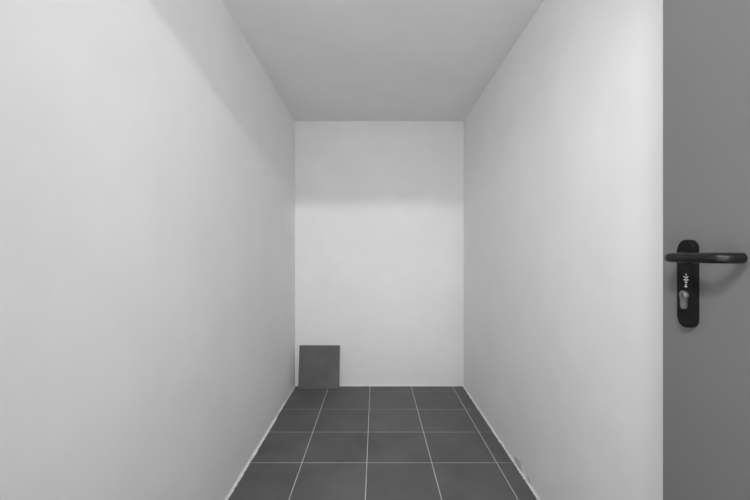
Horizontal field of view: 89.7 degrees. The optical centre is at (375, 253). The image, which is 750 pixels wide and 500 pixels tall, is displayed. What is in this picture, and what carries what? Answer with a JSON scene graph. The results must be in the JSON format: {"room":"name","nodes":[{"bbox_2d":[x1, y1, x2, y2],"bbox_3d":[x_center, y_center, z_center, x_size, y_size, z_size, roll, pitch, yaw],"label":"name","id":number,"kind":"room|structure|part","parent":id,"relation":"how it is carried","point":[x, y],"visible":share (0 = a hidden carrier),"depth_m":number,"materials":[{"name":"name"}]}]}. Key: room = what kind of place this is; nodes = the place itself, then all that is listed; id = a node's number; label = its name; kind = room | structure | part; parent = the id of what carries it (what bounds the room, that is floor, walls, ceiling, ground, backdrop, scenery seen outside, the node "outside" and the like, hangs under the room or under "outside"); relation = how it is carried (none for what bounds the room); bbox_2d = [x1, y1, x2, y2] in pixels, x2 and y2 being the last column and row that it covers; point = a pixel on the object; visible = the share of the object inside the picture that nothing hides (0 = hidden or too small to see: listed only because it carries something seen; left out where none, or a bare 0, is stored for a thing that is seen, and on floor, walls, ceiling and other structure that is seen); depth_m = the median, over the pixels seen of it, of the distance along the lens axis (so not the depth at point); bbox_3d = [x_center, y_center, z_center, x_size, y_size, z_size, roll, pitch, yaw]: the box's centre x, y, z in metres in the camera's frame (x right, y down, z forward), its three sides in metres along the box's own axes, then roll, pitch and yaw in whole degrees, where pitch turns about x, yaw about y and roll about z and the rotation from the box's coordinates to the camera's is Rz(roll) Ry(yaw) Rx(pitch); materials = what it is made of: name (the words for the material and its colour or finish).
{"room":"storage room","nodes":[
{"label":"storage room","id":0,"kind":"room"},
{"bbox_2d":[0,0,294,499],"bbox_3d":[-0.696,-0.004,1.464,0.101,2.127,3.127,0,0,0],"label":"wall","id":1,"kind":"structure","parent":0,"point":[147,150],"depth_m":1.03,"materials":[{"name":"white paint"}]},
{"bbox_2d":[225,386,294,499],"bbox_3d":[-0.644,1.056,1.613,0.027,0.017,2.827,0,0,0],"label":"baseboard","id":2,"kind":"structure","parent":1,"relation":"attached to","point":[275,419],"depth_m":1.98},
{"bbox_2d":[295,121,463,385],"bbox_3d":[0.031,-0.004,3.077,1.354,2.127,0.100,0,0,0],"label":"wall","id":3,"kind":"structure","parent":0,"point":[379,205],"depth_m":3.03,"materials":[{"name":"white paint"}]},
{"bbox_2d":[297,385,462,385],"bbox_3d":[0.031,1.058,3.029,1.354,0.012,0.021,0,0,0],"label":"baseboard","id":4,"kind":"structure","parent":3,"relation":"attached to","point":[297,385],"depth_m":3.03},
{"bbox_2d":[228,386,536,499],"bbox_3d":[0.031,1.090,1.362,1.534,0.060,3.509,0,0,0],"label":"floor","id":5,"kind":"structure","parent":0,"point":[345,442],"depth_m":2.04,"materials":[{"name":"tile"}]},
{"bbox_2d":[298,345,339,388],"bbox_3d":[-0.447,0.896,2.993,0.324,0.330,0.064,0,0,0],"label":"ceramic tile","id":6,"kind":"structure","parent":5,"relation":"on","point":[319,365],"depth_m":2.99,"materials":[{"name":"grey tile"}]},
{"bbox_2d":[222,0,543,120],"bbox_3d":[0.031,-1.117,1.464,1.354,0.100,3.127,0,0,0],"label":"ceiling","id":7,"kind":"structure","parent":0,"point":[326,60],"depth_m":1.99,"materials":[{"name":"paint"}]},
{"bbox_2d":[464,0,662,499],"bbox_3d":[0.758,-0.004,1.464,0.101,2.127,3.127,0,0,0],"label":"wall","id":8,"kind":"structure","parent":0,"point":[563,145],"depth_m":1.38,"materials":[{"name":"white paint"}]},
{"bbox_2d":[463,385,540,499],"bbox_3d":[0.707,1.031,1.613,0.026,0.067,2.827,0,0,0],"label":"baseboard","id":9,"kind":"structure","parent":8,"relation":"attached to","point":[518,464],"depth_m":1.90,"materials":[{"name":"paint"}]},
{"bbox_3d":[0.031,-0.003,-0.050,1.354,2.127,0.100,0,0,0],"label":"wall","id":10,"kind":"structure","parent":0,"visible":0},
{"bbox_2d":[663,0,749,499],"bbox_3d":[0.554,0.077,0.373,0.099,1.942,0.722,0,0,0],"label":"door","id":11,"kind":"structure","parent":10,"relation":"in","point":[706,43],"depth_m":0.63,"materials":[{"name":"grey metal"}]},
{"bbox_3d":[0.552,0.052,0.666,0.012,0.155,0.034,0,0,0],"label":"handle plate","id":12,"kind":"part","parent":11,"relation":"part of","materials":[{"name":"black plastic"}]},
{"bbox_3d":[0.526,0.006,0.615,0.044,0.017,0.121,0,0,0],"label":"lever","id":13,"kind":"part","parent":11,"relation":"part of","materials":[{"name":"black metal"}]}
]}

